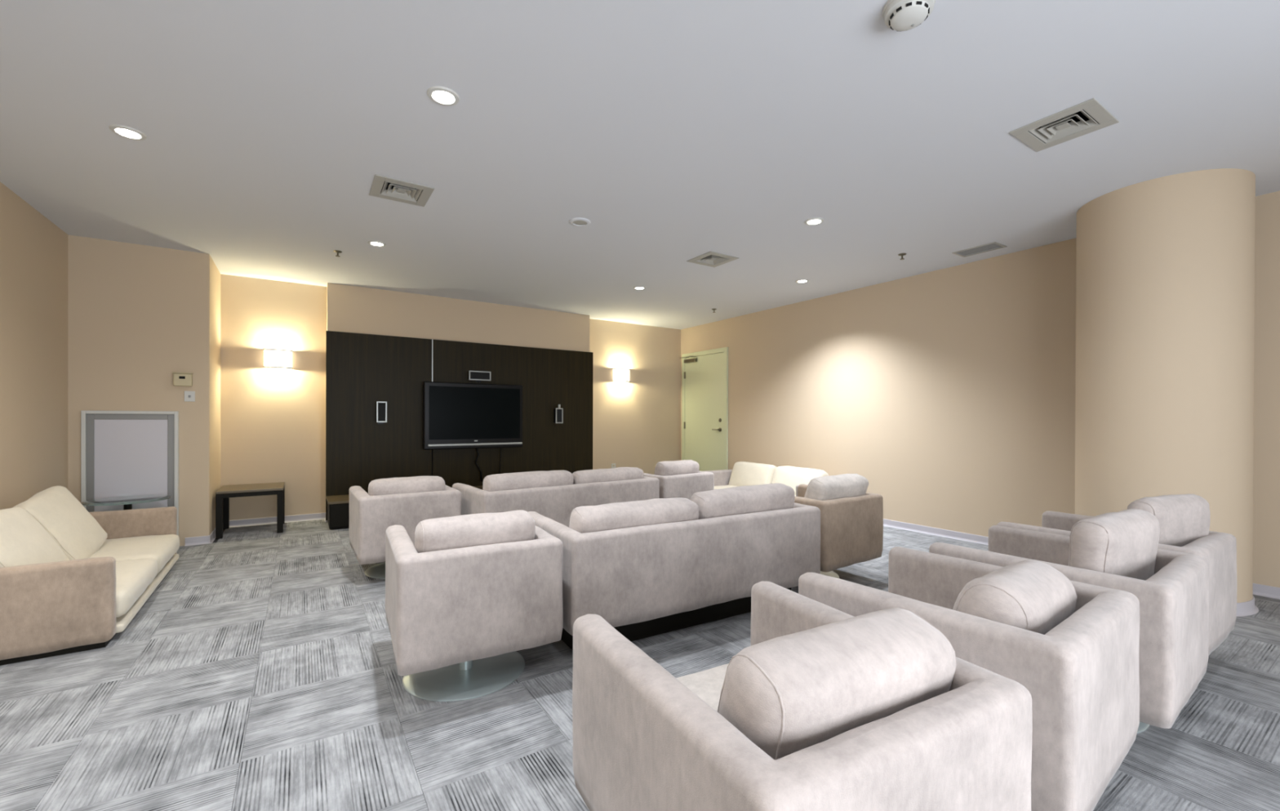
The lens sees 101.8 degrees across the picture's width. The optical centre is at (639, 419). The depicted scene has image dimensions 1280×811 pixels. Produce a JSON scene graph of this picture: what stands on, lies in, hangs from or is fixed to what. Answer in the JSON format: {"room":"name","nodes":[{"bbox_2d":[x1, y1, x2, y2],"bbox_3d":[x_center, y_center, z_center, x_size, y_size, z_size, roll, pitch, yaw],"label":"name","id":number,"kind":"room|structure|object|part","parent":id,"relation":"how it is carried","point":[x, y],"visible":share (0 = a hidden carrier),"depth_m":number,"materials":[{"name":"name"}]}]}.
{"room":"home theater room","nodes":[
{"label":"home theater room","id":0,"kind":"room"},
{"bbox_2d":[0,182,67,509],"bbox_3d":[-2.660,-0.153,1.081,0.120,2.650,9.156,0,0,-33],"label":"wall","id":1,"kind":"structure","parent":0,"point":[33,250],"depth_m":3.64,"materials":[{"name":"beige paint"}]},
{"bbox_2d":[67,235,220,546],"bbox_3d":[-4.464,-0.170,4.773,0.884,2.650,0.800,0,0,-33],"label":"wall","id":2,"kind":"structure","parent":0,"point":[138,314],"depth_m":4.47,"materials":[{"name":"beige paint"}]},
{"bbox_2d":[80,410,178,535],"bbox_3d":[-4.287,0.479,4.388,0.598,1.115,0.045,0,0,-33],"label":"access panel","id":3,"kind":"object","parent":2,"relation":"attached to","point":[119,457],"visible":0.55,"depth_m":4.38,"materials":[{"name":"white metal"}]},
{"bbox_2d":[172,371,193,386],"bbox_3d":[-4.007,-0.358,4.559,0.132,0.121,0.056,0,0,-33],"label":"thermostat","id":4,"kind":"object","parent":2,"relation":"attached to","point":[180,379],"visible":1,"depth_m":4.54,"materials":[{"name":"beige plastic"}]},
{"bbox_2d":[184,391,195,401],"bbox_3d":[-3.983,-0.211,4.600,0.072,0.092,0.014,0,0,-33],"label":"wall switch","id":5,"kind":"object","parent":2,"relation":"attached to","point":[189,396],"visible":1,"depth_m":4.60,"materials":[{"name":"white plastic"}]},
{"bbox_2d":[184,535,208,546],"bbox_3d":[-3.942,1.072,4.629,0.164,0.070,0.022,0,0,-33],"label":"baseboard","id":6,"kind":"structure","parent":2,"relation":"attached to","point":[202,540],"depth_m":4.63,"materials":[{"name":"grey plastic"}]},
{"bbox_2d":[208,527,215,543],"bbox_3d":[-4.075,1.071,5.004,0.022,0.070,0.793,0,0,-33],"label":"baseboard","id":7,"kind":"structure","parent":2,"relation":"attached to","point":[212,535],"depth_m":4.79,"materials":[{"name":"grey plastic"}]},
{"bbox_2d":[220,273,680,519],"bbox_3d":[-1.795,-0.167,7.027,6.047,2.650,0.120,0,0,-33],"label":"wall","id":8,"kind":"structure","parent":0,"point":[273,420],"depth_m":5.71,"materials":[{"name":"beige paint"}]},
{"bbox_2d":[229,512,325,527],"bbox_3d":[-3.905,1.070,5.575,0.931,0.070,0.022,0,0,-33],"label":"baseboard","id":9,"kind":"structure","parent":8,"relation":"attached to","point":[268,520],"depth_m":5.56,"materials":[{"name":"grey plastic"}]},
{"bbox_2d":[262,348,293,368],"bbox_3d":[-3.858,-0.652,5.545,0.259,0.204,0.109,0,0,-33],"label":"wall sconce","id":10,"kind":"object","parent":8,"relation":"attached to","point":[273,357],"visible":1,"depth_m":5.51,"materials":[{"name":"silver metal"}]},
{"bbox_2d":[613,368,630,382],"bbox_3d":[-0.271,-0.680,7.880,0.259,0.204,0.109,0,0,-33],"label":"wall sconce","id":11,"kind":"object","parent":8,"relation":"attached to","point":[619,374],"visible":1,"depth_m":7.83,"materials":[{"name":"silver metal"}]},
{"bbox_2d":[326,282,589,351],"bbox_3d":[-2.118,-0.167,6.620,3.200,2.650,0.209,0,0,-33],"label":"wall","id":12,"kind":"structure","parent":0,"point":[349,308],"depth_m":6.35,"materials":[{"name":"beige paint"}]},
{"bbox_2d":[325,330,593,519],"bbox_3d":[-2.042,0.061,6.529,3.256,2.055,0.028,0,0,-33],"label":"wood wall panel","id":13,"kind":"object","parent":12,"relation":"attached to","point":[362,370],"visible":0.62,"depth_m":6.19,"materials":[{"name":"brown wood"}]},
{"bbox_3d":[-2.953,0.059,5.937,1.083,2.055,0.028,0,0,-33],"label":"panel","id":14,"kind":"part","parent":13,"relation":"part of","materials":[{"name":"brown wood"}]},
{"bbox_2d":[376,400,386,423],"bbox_3d":[-2.928,-0.083,5.888,0.105,0.255,0.080,0,0,-33],"label":"wall speaker","id":15,"kind":"object","parent":13,"relation":"attached to","point":[381,406],"visible":1,"depth_m":5.86,"materials":[{"name":"black"}]},
{"bbox_2d":[377,402,385,421],"bbox_3d":[-2.910,-0.093,5.860,0.076,0.206,0.004,0,0,-33],"label":"grille","id":16,"kind":"object","parent":15,"relation":"attached to","point":[381,406],"depth_m":5.86,"materials":[{"name":"black fabric"}]},
{"bbox_2d":[422,381,522,480],"bbox_3d":[-2.044,0.158,6.432,1.200,1.218,0.134,0,0,-33],"label":"television","id":17,"kind":"object","parent":13,"relation":"attached to","point":[455,415],"visible":0.98,"depth_m":6.36,"materials":[{"name":"black"}]},
{"bbox_3d":[-2.015,0.549,6.492,0.051,0.435,0.111,0,0,38],"label":"signal cord","id":18,"kind":"part","parent":17,"relation":"part of","materials":[{"name":"black plastic"}]},
{"bbox_3d":[-1.784,0.540,6.634,0.053,0.409,0.019,0,0,43],"label":"power cord","id":19,"kind":"part","parent":17,"relation":"part of","materials":[{"name":"black plastic"}]},
{"bbox_2d":[467,370,490,382],"bbox_3d":[-2.005,-0.541,6.486,0.270,0.135,0.080,0,0,-33],"label":"wall speaker","id":20,"kind":"object","parent":13,"relation":"attached to","point":[477,375],"visible":1,"depth_m":6.45,"materials":[{"name":"black"}]},
{"bbox_2d":[470,371,489,379],"bbox_3d":[-1.987,-0.551,6.459,0.241,0.086,0.004,0,0,-33],"label":"grille","id":21,"kind":"object","parent":20,"relation":"attached to","point":[473,375],"depth_m":6.45,"materials":[{"name":"black fabric"}]},
{"bbox_3d":[-1.582,0.061,6.829,2.159,2.055,0.028,0,0,-33],"label":"panel","id":22,"kind":"part","parent":13,"relation":"part of","materials":[{"name":"brown wood"}]},
{"bbox_2d":[554,404,563,422],"bbox_3d":[-1.111,-0.085,7.070,0.105,0.255,0.080,0,0,-33],"label":"wall speaker","id":23,"kind":"object","parent":13,"relation":"attached to","point":[558,412],"visible":1,"depth_m":7.04,"materials":[{"name":"black"}]},
{"bbox_2d":[556,408,561,422],"bbox_3d":[-1.093,-0.060,7.043,0.076,0.176,0.004,0,0,-33],"label":"grille","id":24,"kind":"object","parent":23,"relation":"attached to","point":[558,411],"depth_m":7.04,"materials":[{"name":"black fabric"}]},
{"bbox_3d":[-1.093,-0.060,7.042,0.105,0.205,0.014,0,0,-33],"label":"trim frame","id":25,"kind":"part","parent":23,"relation":"part of","materials":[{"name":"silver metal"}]},
{"bbox_2d":[0,0,1279,329],"bbox_3d":[0.251,-1.549,2.965,7.051,0.150,9.149,0,0,-33],"label":"ceiling","id":26,"kind":"structure","parent":0,"point":[682,131],"depth_m":2.63,"materials":[{"name":"white paint"}]},
{"bbox_2d":[108,124,146,140],"bbox_3d":[-2.636,-1.477,2.680,0.140,0.011,0.140,0,0,-33],"label":"recessed light","id":27,"kind":"object","parent":26,"relation":"in","point":[128,132],"visible":1,"depth_m":2.67,"materials":[{"name":"glass"}]},
{"bbox_2d":[333,249,342,257],"bbox_3d":[-2.666,-1.466,4.588,0.068,0.045,0.068,0,0,-33],"label":"sprinkler head","id":28,"kind":"object","parent":26,"relation":"attached to","point":[337,251],"visible":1,"depth_m":4.58},
{"bbox_2d":[367,240,386,246],"bbox_3d":[-2.213,-1.481,4.375,0.140,0.011,0.140,0,0,-33],"label":"recessed light","id":29,"kind":"object","parent":26,"relation":"in","point":[377,243],"visible":1,"depth_m":4.36,"materials":[{"name":"white metal"}]},
{"bbox_2d":[368,174,434,206],"bbox_3d":[-1.544,-1.540,3.366,0.340,0.132,0.340,0,0,-33],"label":"ceiling vent","id":30,"kind":"object","parent":26,"relation":"in","point":[384,187],"visible":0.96,"depth_m":3.37,"materials":[{"name":"grey metal"}]},
{"bbox_3d":[-1.544,-1.482,3.366,0.048,0.006,0.048,0,0,-33],"label":"plate","id":31,"kind":"part","parent":30,"relation":"part of","materials":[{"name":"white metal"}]},
{"bbox_2d":[426,85,459,106],"bbox_3d":[-0.895,-1.471,2.369,0.140,0.011,0.140,0,0,-33],"label":"recessed light","id":32,"kind":"object","parent":26,"relation":"in","point":[442,95],"visible":1,"depth_m":2.36,"materials":[{"name":"white metal"}]},
{"bbox_2d":[568,217,591,226],"bbox_3d":[-0.448,-1.473,3.878,0.160,0.012,0.160,0,0,-33],"label":"ceiling speaker","id":33,"kind":"object","parent":26,"relation":"attached to","point":[578,221],"visible":1,"depth_m":3.86,"materials":[{"name":"white paint"}]},
{"bbox_2d":[633,285,645,289],"bbox_3d":[-0.005,-1.478,5.824,0.140,0.011,0.140,0,0,-33],"label":"recessed light","id":34,"kind":"object","parent":26,"relation":"in","point":[637,287],"visible":1,"depth_m":5.80,"materials":[{"name":"white metal"}]},
{"bbox_2d":[686,251,738,266],"bbox_3d":[0.667,-1.537,4.781,0.340,0.132,0.340,0,0,-33],"label":"ceiling vent","id":35,"kind":"object","parent":26,"relation":"in","point":[712,259],"visible":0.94,"depth_m":4.78,"materials":[{"name":"beige metal"}]},
{"bbox_2d":[795,279,808,283],"bbox_3d":[1.722,-1.471,5.516,0.140,0.011,0.140,0,0,-33],"label":"recessed light","id":36,"kind":"object","parent":26,"relation":"in","point":[799,281],"visible":1,"depth_m":5.50,"materials":[{"name":"glass"}]},
{"bbox_2d":[804,217,824,225],"bbox_3d":[1.290,-1.468,3.851,0.140,0.011,0.140,0,0,-33],"label":"recessed light","id":37,"kind":"object","parent":26,"relation":"in","point":[815,220],"visible":1,"depth_m":3.84,"materials":[{"name":"glass"}]},
{"bbox_2d":[897,253,906,259],"bbox_3d":[2.329,-1.450,4.619,0.068,0.045,0.068,0,0,-33],"label":"sprinkler head","id":38,"kind":"object","parent":26,"relation":"attached to","point":[901,255],"visible":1,"depth_m":4.61},
{"bbox_2d":[882,0,936,31],"bbox_3d":[0.952,-1.437,1.841,0.170,0.064,0.170,0,0,-33],"label":"smoke detector","id":39,"kind":"object","parent":26,"relation":"attached to","point":[899,15],"visible":1,"depth_m":1.82,"materials":[{"name":"white plastic"}]},
{"bbox_2d":[951,241,1007,257],"bbox_3d":[2.922,-1.497,4.483,0.215,0.066,0.340,0,0,-33],"label":"ceiling vent","id":40,"kind":"object","parent":26,"relation":"in","point":[995,245],"visible":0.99,"depth_m":4.49,"materials":[{"name":"grey metal"}]},
{"bbox_2d":[1008,97,1119,151],"bbox_3d":[2.116,-1.526,2.601,0.340,0.132,0.340,0,0,-33],"label":"ceiling vent","id":41,"kind":"object","parent":26,"relation":"in","point":[1081,119],"visible":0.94,"depth_m":2.60,"materials":[{"name":"beige metal"}]},
{"bbox_3d":[2.116,-1.468,2.601,0.048,0.006,0.048,0,0,-33],"label":"plate","id":42,"kind":"part","parent":41,"relation":"part of","materials":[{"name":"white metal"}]},
{"bbox_2d":[0,519,1279,810],"bbox_3d":[0.242,1.186,2.973,7.051,0.120,9.149,0,0,-33],"label":"floor","id":43,"kind":"structure","parent":0,"point":[260,673],"depth_m":2.00,"materials":[{"name":"grey"}]},
{"bbox_2d":[0,486,179,665],"bbox_3d":[-3.414,0.779,3.127,0.789,0.669,1.865,0,0,-34],"label":"sofa","id":44,"kind":"object","parent":43,"relation":"on","point":[73,578],"visible":1,"depth_m":2.65,"materials":[{"name":"beige fabric"}]},
{"bbox_2d":[0,506,67,568],"bbox_3d":[-3.295,0.712,2.723,0.207,0.487,0.652,-33,18,-30],"label":"cushion","id":45,"kind":"object","parent":44,"relation":"on","point":[24,541],"depth_m":2.73,"materials":[{"name":"fabric"}]},
{"bbox_3d":[-2.928,0.883,2.387,0.749,0.414,0.092,0,0,-34],"label":"armrest","id":46,"kind":"part","parent":44,"relation":"part of","materials":[{"name":"fabric"}]},
{"bbox_2d":[14,486,107,559],"bbox_3d":[-3.667,0.691,3.282,0.204,0.494,0.639,-33,24,-26],"label":"cushion","id":47,"kind":"object","parent":44,"relation":"on","point":[79,535],"depth_m":3.23,"materials":[{"name":"fabric"}]},
{"bbox_3d":[-3.925,0.875,3.853,0.748,0.413,0.092,0,0,-34],"label":"armrest","id":48,"kind":"part","parent":44,"relation":"part of","materials":[{"name":"fabric"}]},
{"bbox_2d":[89,533,179,573],"bbox_3d":[-3.614,0.937,3.500,0.697,0.162,0.837,0,0,-34],"label":"seat cushion","id":49,"kind":"object","parent":44,"relation":"on","point":[162,548],"depth_m":3.57,"materials":[{"name":"fabric"}]},
{"bbox_2d":[115,558,157,617],"bbox_3d":[-3.142,0.942,2.807,0.697,0.161,0.836,0,0,-34],"label":"seat cushion","id":50,"kind":"object","parent":44,"relation":"on","point":[135,577],"depth_m":2.93,"materials":[{"name":"fabric"}]},
{"bbox_2d":[80,494,171,509],"bbox_3d":[-4.102,0.870,4.165,0.520,0.476,0.520,0,0,-33],"label":"glass table","id":51,"kind":"object","parent":43,"relation":"on","point":[127,501],"visible":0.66,"depth_m":4.14,"materials":[{"name":"teal"}]},
{"bbox_2d":[215,481,284,538],"bbox_3d":[-3.884,0.886,5.214,0.520,0.440,0.560,0,0,-33],"label":"side table","id":52,"kind":"object","parent":43,"relation":"on","point":[223,495],"visible":1,"depth_m":5.10,"materials":[{"name":"brown wood"}]},
{"bbox_3d":[-3.942,0.898,4.873,0.049,0.418,0.049,0,0,-33],"label":"leg","id":53,"kind":"part","parent":52,"relation":"part of","materials":[{"name":"black paint"}]},
{"bbox_3d":[-4.219,0.896,5.300,0.049,0.418,0.049,0,0,-33],"label":"leg","id":54,"kind":"part","parent":52,"relation":"part of","materials":[{"name":"black paint"}]},
{"bbox_3d":[-3.548,0.898,5.129,0.049,0.418,0.049,0,0,-33],"label":"leg","id":55,"kind":"part","parent":52,"relation":"part of","materials":[{"name":"black paint"}]},
{"bbox_3d":[-3.826,0.896,5.556,0.049,0.418,0.049,0,0,-33],"label":"leg","id":56,"kind":"part","parent":52,"relation":"part of","materials":[{"name":"black paint"}]},
{"bbox_2d":[326,485,482,528],"bbox_3d":[-2.345,0.959,6.016,2.185,0.270,0.505,0,0,-33],"label":"tv stand","id":57,"kind":"object","parent":43,"relation":"on","point":[338,506],"visible":0.24,"depth_m":5.28,"materials":[{"name":"black paint"}]},
{"bbox_3d":[-2.815,0.966,5.419,0.705,0.225,0.012,0,0,-33],"label":"drawer","id":58,"kind":"part","parent":57,"relation":"part of","materials":[{"name":"black paint"}]},
{"bbox_2d":[349,475,461,578],"bbox_3d":[-1.783,0.765,3.920,0.669,0.703,0.733,0,0,-34],"label":"swivel armchair","id":59,"kind":"object","parent":43,"relation":"on","point":[406,501],"visible":0.74,"depth_m":3.61,"materials":[{"name":"grey fabric"}]},
{"bbox_3d":[-2.020,0.733,3.757,0.093,0.454,0.715,0,0,-34],"label":"armrest","id":60,"kind":"part","parent":59,"relation":"part of","materials":[{"name":"fabric"}]},
{"bbox_2d":[368,475,446,495],"bbox_3d":[-1.690,0.604,3.785,0.516,0.378,0.195,0,10,-34],"label":"cushion","id":61,"kind":"object","parent":59,"relation":"on","point":[424,483],"depth_m":3.70,"materials":[{"name":"fabric"}]},
{"bbox_3d":[-1.604,0.735,3.655,0.641,0.453,0.094,0,0,-34],"label":"backrest","id":62,"kind":"part","parent":59,"relation":"part of","materials":[{"name":"fabric"}]},
{"bbox_3d":[-1.542,0.733,4.080,0.092,0.455,0.717,0,0,-34],"label":"armrest","id":63,"kind":"part","parent":59,"relation":"part of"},
{"bbox_2d":[385,510,563,701],"bbox_3d":[-0.795,0.766,2.420,0.670,0.716,0.713,0,0,-30],"label":"swivel armchair","id":64,"kind":"object","parent":43,"relation":"on","point":[473,591],"visible":1,"depth_m":2.14,"materials":[{"name":"fabric"}]},
{"bbox_3d":[-1.045,0.740,2.276,0.094,0.453,0.699,0,0,-30],"label":"armrest","id":65,"kind":"part","parent":64,"relation":"part of","materials":[{"name":"fabric"}]},
{"bbox_3d":[-0.783,1.035,2.338,0.220,0.150,0.220,0,0,-30],"label":"pedestal post","id":66,"kind":"part","parent":64,"relation":"part of","materials":[{"name":"silver metal"}]},
{"bbox_2d":[414,510,535,551],"bbox_3d":[-0.719,0.601,2.289,0.504,0.382,0.196,0,10,-30],"label":"cushion","id":67,"kind":"object","parent":64,"relation":"on","point":[507,526],"depth_m":2.20,"materials":[{"name":"fabric"}]},
{"bbox_3d":[-0.642,0.742,2.151,0.643,0.452,0.094,0,0,-30],"label":"backrest","id":68,"kind":"part","parent":64,"relation":"part of","materials":[{"name":"fabric"}]},
{"bbox_3d":[-0.543,0.741,2.561,0.092,0.454,0.700,0,0,-30],"label":"armrest","id":69,"kind":"part","parent":64,"relation":"part of","materials":[{"name":"fabric"}]},
{"bbox_2d":[452,466,659,527],"bbox_3d":[-0.679,0.760,4.435,1.615,0.718,0.735,0,0,-38],"label":"loveseat","id":70,"kind":"object","parent":43,"relation":"on","point":[554,495],"visible":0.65,"depth_m":4.05,"materials":[{"name":"grey fabric"}]},
{"bbox_3d":[-1.280,0.734,3.970,0.094,0.451,0.720,0,0,-38],"label":"armrest","id":71,"kind":"part","parent":70,"relation":"part of","materials":[{"name":"fabric"}]},
{"bbox_2d":[482,470,573,491],"bbox_3d":[-0.869,0.595,4.080,0.737,0.382,0.201,0,9,-38],"label":"cushion","id":72,"kind":"object","parent":70,"relation":"on","point":[516,480],"depth_m":3.97,"materials":[{"name":"fabric"}]},
{"bbox_3d":[-0.483,0.736,4.181,1.587,0.454,0.093,0,0,-38],"label":"backrest","id":73,"kind":"part","parent":70,"relation":"part of","materials":[{"name":"fabric"}]},
{"bbox_2d":[572,466,644,484],"bbox_3d":[-0.283,0.611,4.530,0.712,0.385,0.194,0,9,-38],"label":"cushion","id":74,"kind":"object","parent":70,"relation":"on","point":[605,474],"depth_m":4.42,"materials":[{"name":"fabric"}]},
{"bbox_2d":[528,482,820,649],"bbox_3d":[0.210,0.755,3.045,1.625,0.741,0.755,0,0,-31],"label":"loveseat","id":75,"kind":"object","parent":43,"relation":"on","point":[649,567],"visible":0.96,"depth_m":2.66,"materials":[{"name":"fabric"}]},
{"bbox_3d":[-0.448,0.741,2.654,0.093,0.452,0.737,0,0,-31],"label":"armrest","id":76,"kind":"part","parent":75,"relation":"part of","materials":[{"name":"fabric"}]},
{"bbox_2d":[569,497,699,533],"bbox_3d":[-0.021,0.611,2.714,0.727,0.384,0.207,0,10,-31],"label":"cushion","id":77,"kind":"object","parent":75,"relation":"on","point":[629,513],"depth_m":2.61,"materials":[{"name":"fabric"}]},
{"bbox_3d":[0.378,0.744,2.760,1.597,0.454,0.093,0,0,-31],"label":"backrest","id":78,"kind":"part","parent":75,"relation":"part of","materials":[{"name":"fabric"}]},
{"bbox_2d":[690,482,795,519],"bbox_3d":[0.609,0.594,3.084,0.727,0.401,0.212,-2,10,-31],"label":"cushion","id":79,"kind":"object","parent":75,"relation":"on","point":[771,495],"depth_m":2.97,"materials":[{"name":"fabric"}]},
{"bbox_3d":[0.871,0.745,3.432,0.092,0.454,0.738,0,0,-31],"label":"armrest","id":80,"kind":"part","parent":75,"relation":"part of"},
{"bbox_2d":[643,459,714,499],"bbox_3d":[0.257,0.756,5.213,0.685,0.726,0.715,0,0,-39],"label":"swivel armchair","id":81,"kind":"object","parent":43,"relation":"on","point":[677,478],"visible":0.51,"depth_m":4.93,"materials":[{"name":"fabric"}]},
{"bbox_3d":[0.029,0.736,5.024,0.093,0.450,0.699,0,0,-39],"label":"armrest","id":82,"kind":"part","parent":81,"relation":"part of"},
{"bbox_2d":[654,459,699,475],"bbox_3d":[0.356,0.585,5.091,0.501,0.379,0.196,0,9,-39],"label":"cushion","id":83,"kind":"object","parent":81,"relation":"on","point":[688,466],"depth_m":4.98,"materials":[{"name":"fabric"}]},
{"bbox_3d":[0.454,0.738,4.971,0.658,0.453,0.093,0,0,-39],"label":"backrest","id":84,"kind":"part","parent":81,"relation":"part of","materials":[{"name":"fabric"}]},
{"bbox_2d":[705,461,828,496],"bbox_3d":[1.555,0.838,6.409,0.795,0.564,1.705,0,0,-33],"label":"sofa","id":85,"kind":"object","parent":43,"relation":"on","point":[743,473],"visible":0.38,"depth_m":6.57,"materials":[{"name":"fabric"}]},
{"bbox_3d":[1.122,0.883,7.089,0.768,0.415,0.094,0,0,-33],"label":"armrest","id":86,"kind":"part","parent":85,"relation":"part of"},
{"bbox_2d":[714,484,739,489],"bbox_3d":[1.315,0.946,6.705,0.692,0.163,0.757,0,0,-33],"label":"seat cushion","id":87,"kind":"object","parent":85,"relation":"on","point":[716,486],"depth_m":6.80,"materials":[{"name":"fabric"}]},
{"bbox_2d":[728,461,777,486],"bbox_3d":[1.470,0.773,6.795,0.227,0.447,0.724,26,-14,-30],"label":"cushion","id":88,"kind":"object","parent":85,"relation":"on","point":[743,473],"depth_m":6.72,"materials":[{"name":"fabric"}]},
{"bbox_2d":[772,465,828,495],"bbox_3d":[1.875,0.778,6.174,0.224,0.452,0.723,26,-14,-30],"label":"cushion","id":89,"kind":"object","parent":85,"relation":"on","point":[793,476],"depth_m":6.13,"materials":[{"name":"fabric"}]},
{"bbox_3d":[2.001,0.891,5.738,0.766,0.416,0.092,0,0,-33],"label":"armrest","id":90,"kind":"part","parent":85,"relation":"part of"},
{"bbox_2d":[572,581,1032,810],"bbox_3d":[0.299,0.775,1.221,0.699,0.712,0.794,0,0,-28],"label":"swivel armchair","id":91,"kind":"object","parent":43,"relation":"on","point":[826,708],"visible":1,"depth_m":0.96,"materials":[{"name":"grey leather"}]},
{"bbox_3d":[0.033,0.747,1.077,0.094,0.453,0.778,0,0,-28],"label":"armrest","id":92,"kind":"part","parent":91,"relation":"part of","materials":[{"name":"fabric"}]},
{"bbox_2d":[678,664,725,711],"bbox_3d":[0.279,0.828,1.262,0.509,0.160,0.704,0,0,-28],"label":"seat cushion","id":93,"kind":"object","parent":91,"relation":"on","point":[707,684],"depth_m":1.48,"materials":[{"name":"fabric"}]},
{"bbox_2d":[718,607,951,758],"bbox_3d":[0.398,0.609,1.077,0.537,0.378,0.208,0,16,-28],"label":"cushion","id":94,"kind":"object","parent":91,"relation":"on","point":[788,694],"depth_m":0.96,"materials":[{"name":"fabric"}]},
{"bbox_3d":[0.568,0.748,1.362,0.092,0.453,0.778,0,0,-28],"label":"armrest","id":95,"kind":"part","parent":91,"relation":"part of","materials":[{"name":"fabric"}]},
{"bbox_3d":[0.463,0.750,0.912,0.673,0.452,0.093,0,0,-28],"label":"backrest","id":96,"kind":"part","parent":91,"relation":"part of","materials":[{"name":"fabric"}]},
{"bbox_2d":[794,473,883,577],"bbox_3d":[1.255,0.752,3.790,0.685,0.750,0.714,0,0,-35],"label":"swivel armchair","id":97,"kind":"object","parent":43,"relation":"on","point":[851,517],"visible":0.65,"depth_m":3.48,"materials":[{"name":"beige leather"}]},
{"bbox_3d":[1.012,0.743,3.620,0.093,0.454,0.696,0,0,-35],"label":"armrest","id":98,"kind":"part","parent":97,"relation":"part of","materials":[{"name":"fabric"}]},
{"bbox_2d":[804,473,868,499],"bbox_3d":[1.355,0.583,3.645,0.538,0.424,0.198,0,20,-35],"label":"cushion","id":99,"kind":"object","parent":97,"relation":"on","point":[833,486],"depth_m":3.50,"materials":[{"name":"fabric"}]},
{"bbox_3d":[1.500,0.744,3.957,0.093,0.454,0.698,0,0,-35],"label":"armrest","id":100,"kind":"part","parent":97,"relation":"part of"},
{"bbox_3d":[1.431,0.745,3.534,0.658,0.452,0.094,0,0,-35],"label":"backrest","id":101,"kind":"part","parent":97,"relation":"part of","materials":[{"name":"fabric"}]},
{"bbox_2d":[798,546,1139,810],"bbox_3d":[1.034,0.789,1.696,0.699,0.686,0.768,0,0,-37],"label":"swivel armchair","id":102,"kind":"object","parent":43,"relation":"on","point":[1073,645],"visible":0.64,"depth_m":1.38,"materials":[{"name":"grey leather"}]},
{"bbox_3d":[1.278,0.750,1.877,0.092,0.454,0.753,0,0,-37],"label":"armrest","id":103,"kind":"part","parent":102,"relation":"part of","materials":[{"name":"fabric"}]},
{"bbox_2d":[952,561,1075,635],"bbox_3d":[1.120,0.631,1.583,0.514,0.382,0.212,3,17,-38],"label":"cushion","id":104,"kind":"object","parent":102,"relation":"on","point":[1036,597],"depth_m":1.45,"materials":[{"name":"fabric"}]},
{"bbox_3d":[1.238,0.751,1.426,0.672,0.452,0.094,0,0,-37],"label":"backrest","id":105,"kind":"part","parent":102,"relation":"part of","materials":[{"name":"fabric"}]},
{"bbox_2d":[928,508,1209,733],"bbox_3d":[1.726,0.743,2.134,0.704,0.781,0.761,0,0,-36],"label":"swivel armchair","id":106,"kind":"object","parent":43,"relation":"on","point":[1119,549],"visible":0.56,"depth_m":1.85,"materials":[{"name":"grey leather"}]},
{"bbox_3d":[1.975,0.750,2.313,0.092,0.454,0.743,0,0,-36],"label":"armrest","id":107,"kind":"part","parent":106,"relation":"part of","materials":[{"name":"fabric"}]},
{"bbox_2d":[1065,508,1159,579],"bbox_3d":[1.822,0.573,2.005,0.509,0.441,0.156,0,4,-29],"label":"cushion","id":108,"kind":"object","parent":106,"relation":"on","point":[1124,542],"depth_m":1.90,"materials":[{"name":"fabric"}]},
{"bbox_3d":[1.922,0.751,1.864,0.678,0.453,0.093,0,0,-36],"label":"backrest","id":109,"kind":"part","parent":106,"relation":"part of","materials":[{"name":"fabric"}]},
{"bbox_2d":[996,493,1236,654],"bbox_3d":[2.316,0.738,2.572,0.671,0.792,0.759,0,0,-33],"label":"swivel armchair","id":110,"kind":"object","parent":43,"relation":"on","point":[1183,517],"visible":0.33,"depth_m":2.32,"materials":[{"name":"fabric"}]},
{"bbox_3d":[2.075,0.750,2.413,0.093,0.454,0.743,0,0,-33],"label":"armrest","id":111,"kind":"part","parent":110,"relation":"part of","materials":[{"name":"fabric"}]},
{"bbox_3d":[2.559,0.752,2.728,0.093,0.453,0.743,0,0,-33],"label":"armrest","id":112,"kind":"part","parent":110,"relation":"part of","materials":[{"name":"fabric"}]},
{"bbox_2d":[1126,493,1208,546],"bbox_3d":[2.428,0.561,2.399,0.505,0.438,0.144,0,3,-22],"label":"cushion","id":113,"kind":"object","parent":110,"relation":"on","point":[1183,517],"depth_m":2.32,"materials":[{"name":"fabric"}]},
{"bbox_3d":[2.498,0.752,2.293,0.641,0.452,0.092,0,0,-33],"label":"backrest","id":114,"kind":"part","parent":110,"relation":"part of","materials":[{"name":"fabric"}]},
{"bbox_2d":[680,191,1279,586],"bbox_3d":[3.184,-0.145,4.809,0.120,2.650,9.029,0,0,-33],"label":"wall","id":115,"kind":"structure","parent":0,"point":[951,390],"depth_m":5.00,"materials":[{"name":"beige paint"}]},
{"bbox_2d":[680,346,728,471],"bbox_3d":[0.927,0.021,8.011,0.170,2.185,1.073,0,0,-33],"label":"door","id":116,"kind":"structure","parent":115,"relation":"in","point":[704,378],"depth_m":7.98,"materials":[{"name":"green paint"}]},
{"bbox_2d":[883,518,1279,599],"bbox_3d":[3.401,1.097,4.342,0.022,0.070,7.760,0,0,-33],"label":"baseboard","id":117,"kind":"structure","parent":115,"relation":"attached to","point":[1260,589],"depth_m":4.93,"materials":[{"name":"grey plastic"}]},
{"bbox_2d":[1075,168,1255,602],"bbox_3d":[3.425,-0.163,3.445,0.830,2.605,0.830,0,0,-33],"label":"wall column","id":118,"kind":"structure","parent":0,"point":[1165,265],"depth_m":3.12,"materials":[{"name":"beige paint"}]},
{"bbox_2d":[1235,595,1258,616],"bbox_3d":[3.421,1.100,3.449,0.878,0.070,0.878,0,0,-33],"label":"baseboard","id":119,"kind":"structure","parent":118,"relation":"attached to","point":[1248,607],"depth_m":3.04,"materials":[{"name":"grey plastic"}]}
]}

